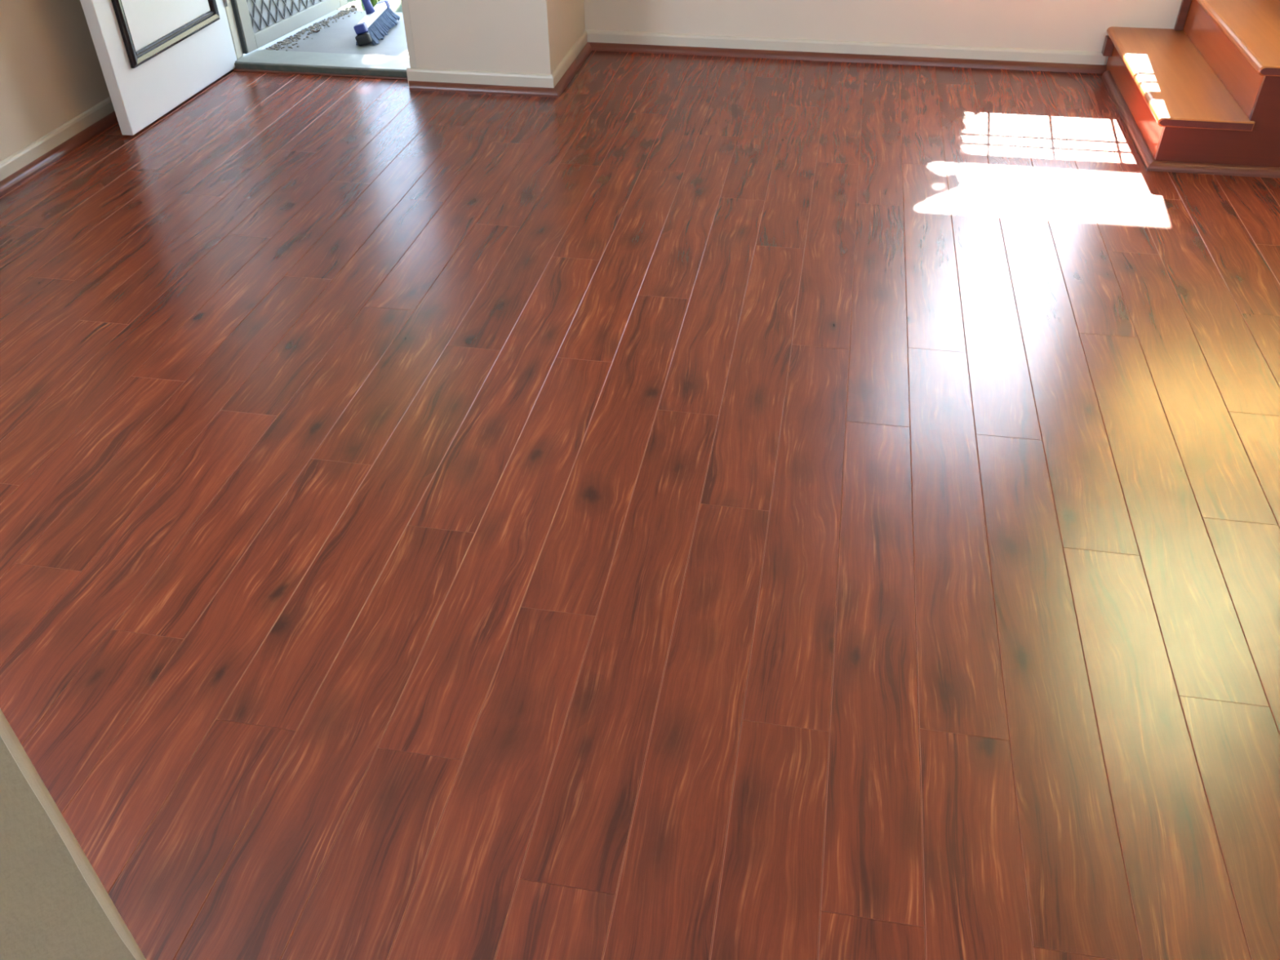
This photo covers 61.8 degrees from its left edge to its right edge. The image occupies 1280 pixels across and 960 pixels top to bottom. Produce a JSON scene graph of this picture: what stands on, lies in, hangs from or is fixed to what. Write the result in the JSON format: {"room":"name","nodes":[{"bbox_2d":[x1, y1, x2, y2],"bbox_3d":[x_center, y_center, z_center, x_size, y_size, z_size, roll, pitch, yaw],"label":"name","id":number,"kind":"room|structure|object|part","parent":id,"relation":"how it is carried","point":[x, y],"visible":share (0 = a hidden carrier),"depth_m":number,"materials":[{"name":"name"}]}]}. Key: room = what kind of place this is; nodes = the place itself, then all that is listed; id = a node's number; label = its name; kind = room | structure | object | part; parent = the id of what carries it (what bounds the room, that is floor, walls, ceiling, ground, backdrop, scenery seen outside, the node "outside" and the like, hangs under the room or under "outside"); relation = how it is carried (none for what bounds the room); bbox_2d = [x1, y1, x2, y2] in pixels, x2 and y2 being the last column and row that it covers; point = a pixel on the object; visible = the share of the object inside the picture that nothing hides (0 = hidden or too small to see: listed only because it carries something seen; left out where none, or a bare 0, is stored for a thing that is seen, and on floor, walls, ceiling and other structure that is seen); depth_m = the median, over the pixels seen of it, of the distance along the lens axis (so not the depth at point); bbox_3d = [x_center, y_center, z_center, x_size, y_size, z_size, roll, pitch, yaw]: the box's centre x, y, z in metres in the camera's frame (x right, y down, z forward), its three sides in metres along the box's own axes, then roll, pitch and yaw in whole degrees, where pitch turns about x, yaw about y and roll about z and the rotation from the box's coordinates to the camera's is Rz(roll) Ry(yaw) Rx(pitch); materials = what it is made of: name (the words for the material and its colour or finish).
{"room":"empty living room","nodes":[
{"label":"empty living room","id":0,"kind":"room"},
{"bbox_2d":[0,0,110,161],"bbox_3d":[-2.670,-0.472,1.123,0.150,2.500,7.360,6,39,8],"label":"wall","id":1,"kind":"structure","parent":0,"point":[51,73],"depth_m":3.76,"materials":[{"name":"beige paint"}]},
{"bbox_2d":[0,96,114,181],"bbox_3d":[-2.377,-0.285,2.677,0.012,0.078,4.835,6,39,8],"label":"baseboard","id":2,"kind":"structure","parent":1,"relation":"attached to","point":[20,159],"depth_m":3.84,"materials":[{"name":"white wood"}]},
{"bbox_2d":[0,111,117,195],"bbox_3d":[-2.360,-0.260,2.685,0.024,0.029,4.823,6,39,8],"label":"trim","id":3,"kind":"structure","parent":1,"relation":"attached to","point":[49,157],"depth_m":3.83,"materials":[{"name":"brown wood"}]},
{"bbox_2d":[0,708,146,959],"bbox_3d":[-0.745,0.920,-0.747,0.120,2.408,3.258,6,39,8],"label":"wall partition","id":4,"kind":"structure","parent":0,"point":[54,905],"depth_m":0.71,"materials":[{"name":"beige paint"}]},
{"bbox_2d":[408,0,558,74],"bbox_3d":[-1.154,-2.588,3.787,1.622,2.500,0.125,6,39,8],"label":"wall","id":5,"kind":"structure","parent":0,"point":[505,36],"depth_m":4.24,"materials":[{"name":"beige paint"}]},
{"bbox_2d":[80,0,236,135],"bbox_3d":[-1.804,-2.338,3.683,0.129,2.032,0.852,6,39,8],"label":"door","id":6,"kind":"structure","parent":5,"relation":"in","point":[153,55],"depth_m":4.07,"materials":[{"name":"white paint"}]},
{"bbox_3d":[-1.866,-2.171,3.445,0.020,1.638,0.044,6,39,8],"label":"moulding","id":7,"kind":"part","parent":6,"relation":"part of","materials":[{"name":"black"}]},
{"bbox_3d":[-1.819,-2.358,3.682,0.004,1.549,0.566,6,39,8],"label":"panel","id":8,"kind":"part","parent":6,"relation":"part of","materials":[{"name":"white paint"}]},
{"bbox_3d":[-1.804,-1.732,4.174,0.020,0.044,0.655,6,39,8],"label":"moulding","id":9,"kind":"part","parent":6,"relation":"part of","materials":[{"name":"black"}]},
{"bbox_3d":[-1.757,-2.544,3.916,0.020,1.638,0.044,6,39,8],"label":"moulding","id":10,"kind":"part","parent":6,"relation":"part of","materials":[{"name":"black"}]},
{"bbox_2d":[230,0,347,53],"bbox_3d":[-1.590,-2.886,4.358,0.048,1.990,0.846,11,40,15],"label":"door","id":11,"kind":"structure","parent":5,"relation":"in","point":[259,23],"depth_m":4.79,"materials":[{"name":"beige metal"}]},
{"bbox_2d":[246,0,321,30],"bbox_3d":[-1.591,-2.503,4.669,0.006,0.880,0.703,11,40,15],"label":"grille","id":12,"kind":"object","parent":11,"relation":"attached to","point":[261,15],"depth_m":4.81,"materials":[{"name":"grey metal"}]},
{"bbox_3d":[-1.589,-2.134,4.961,0.028,0.062,0.698,11,40,15],"label":"rail","id":13,"kind":"part","parent":11,"relation":"part of","materials":[{"name":"beige metal"}]},
{"bbox_2d":[222,0,417,67],"bbox_3d":[-1.346,-2.550,3.902,0.898,2.039,0.185,6,39,8],"label":"trim","id":14,"kind":"structure","parent":5,"relation":"attached to","point":[228,10],"depth_m":4.36,"materials":[{"name":"white paint"}]},
{"bbox_2d":[233,49,409,79],"bbox_3d":[-1.331,-1.793,4.612,0.860,0.033,0.204,6,39,8],"label":"door sill","id":15,"kind":"structure","parent":5,"relation":"attached to","point":[391,67],"depth_m":4.58,"materials":[{"name":"grey wood"}]},
{"bbox_2d":[406,67,553,88],"bbox_3d":[-0.649,-1.621,4.347,0.617,0.078,0.012,6,39,8],"label":"baseboard","id":16,"kind":"structure","parent":5,"relation":"attached to","point":[501,78],"depth_m":4.33,"materials":[{"name":"white wood"}]},
{"bbox_2d":[408,80,558,97],"bbox_3d":[-0.639,-1.589,4.346,0.637,0.029,0.024,6,39,8],"label":"trim","id":17,"kind":"structure","parent":5,"relation":"attached to","point":[413,85],"depth_m":4.34,"materials":[{"name":"brown wood"}]},
{"bbox_2d":[555,0,585,64],"bbox_3d":[-0.351,-2.746,3.976,0.130,2.500,0.645,6,39,8],"label":"wall","id":18,"kind":"structure","parent":0,"point":[570,14],"depth_m":4.47,"materials":[{"name":"beige paint"}]},
{"bbox_2d":[551,30,587,88],"bbox_3d":[-0.296,-1.782,4.546,0.012,0.078,0.642,6,39,8],"label":"baseboard","id":19,"kind":"structure","parent":18,"relation":"attached to","point":[579,45],"depth_m":4.51,"materials":[{"name":"white wood"}]},
{"bbox_2d":[554,42,591,97],"bbox_3d":[-0.281,-1.750,4.545,0.024,0.029,0.654,6,39,8],"label":"trim","id":20,"kind":"structure","parent":18,"relation":"attached to","point":[585,51],"depth_m":4.52,"materials":[{"name":"brown wood"}]},
{"bbox_2d":[0,50,1279,959],"bbox_3d":[0.649,0.627,1.619,6.664,0.100,7.965,6,39,8],"label":"floor","id":21,"kind":"structure","parent":0,"point":[660,506],"depth_m":2.23,"materials":[{"name":"brown"}]},
{"bbox_2d":[1101,0,1279,178],"bbox_3d":[3.116,-1.816,3.445,2.644,1.432,1.082,6,39,8],"label":"staircase","id":22,"kind":"structure","parent":21,"relation":"on","point":[1202,95],"depth_m":3.72,"materials":[{"name":"orange wood"}]},
{"bbox_3d":[1.837,-1.375,4.038,0.024,0.029,1.004,6,39,8],"label":"foot moulding","id":23,"kind":"part","parent":22,"relation":"part of","materials":[{"name":"brown wood"}]},
{"bbox_3d":[3.034,-0.942,3.470,2.634,0.029,0.024,6,39,8],"label":"foot moulding","id":24,"kind":"part","parent":22,"relation":"part of","materials":[{"name":"brown wood"}]},
{"bbox_3d":[3.043,-1.493,3.060,2.610,1.401,0.018,6,39,8],"label":"panel","id":25,"kind":"part","parent":22,"relation":"part of","materials":[{"name":"red wood"}]},
{"bbox_2d":[583,0,1182,65],"bbox_3d":[2.197,-3.619,3.026,4.982,5.000,0.140,6,39,8],"label":"wall","id":26,"kind":"structure","parent":0,"point":[1082,25],"depth_m":4.52,"materials":[{"name":"beige paint"}]},
{"bbox_2d":[585,29,1106,65],"bbox_3d":[0.847,-1.860,4.629,2.220,0.078,0.012,6,39,8],"label":"baseboard","id":27,"kind":"structure","parent":26,"relation":"attached to","point":[593,36],"depth_m":4.61,"materials":[{"name":"white wood"}]},
{"bbox_2d":[588,42,1106,74],"bbox_3d":[0.856,-1.829,4.628,2.220,0.029,0.024,6,39,8],"label":"trim","id":28,"kind":"structure","parent":26,"relation":"attached to","point":[603,46],"depth_m":4.61,"materials":[{"name":"brown wood"}]},
{"label":"outside","id":29,"kind":"structure","parent":0,"visible":0},
{"bbox_2d":[338,0,402,12],"bbox_3d":[8.029,-26.218,35.729,80.000,0.001,80.000,6,39,8],"label":"ground","id":30,"kind":"structure","parent":29,"point":[395,5],"depth_m":5.94,"materials":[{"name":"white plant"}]},
{"bbox_2d":[233,9,408,69],"bbox_3d":[-1.825,-2.023,5.037,2.925,0.158,0.874,6,39,8],"label":"porch","id":31,"kind":"object","parent":30,"relation":"on","point":[340,37],"depth_m":4.88,"materials":[{"name":"paint"}]},
{"bbox_2d":[264,7,361,50],"bbox_3d":[-1.515,-2.117,5.019,0.133,0.010,0.751,11,40,14],"label":"grit","id":32,"kind":"object","parent":31,"relation":"on","point":[286,41],"visible":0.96,"depth_m":5.01,"materials":[{"name":"grey gravel"}]},
{"bbox_2d":[353,0,399,45],"bbox_3d":[-1.270,-2.506,4.597,0.433,1.155,0.376,-21,43,-24],"label":"broom","id":33,"kind":"object","parent":31,"relation":"on","point":[380,19],"visible":1,"depth_m":4.89,"materials":[{"name":"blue plastic"}]},
{"bbox_2d":[361,0,375,14],"bbox_3d":[-1.252,-2.188,4.887,0.043,0.103,0.043,-10,37,14],"label":"socket","id":34,"kind":"object","parent":33,"relation":"attached to","point":[369,9],"depth_m":4.89,"materials":[{"name":"blue plastic"}]},
{"bbox_2d":[359,0,382,10],"bbox_3d":[-1.411,-2.600,5.554,0.314,0.417,0.351,6,39,8],"label":"clump","id":35,"kind":"object","parent":30,"relation":"on","point":[374,2],"visible":0.08,"depth_m":5.59,"materials":[{"name":"green plant"}]}
]}

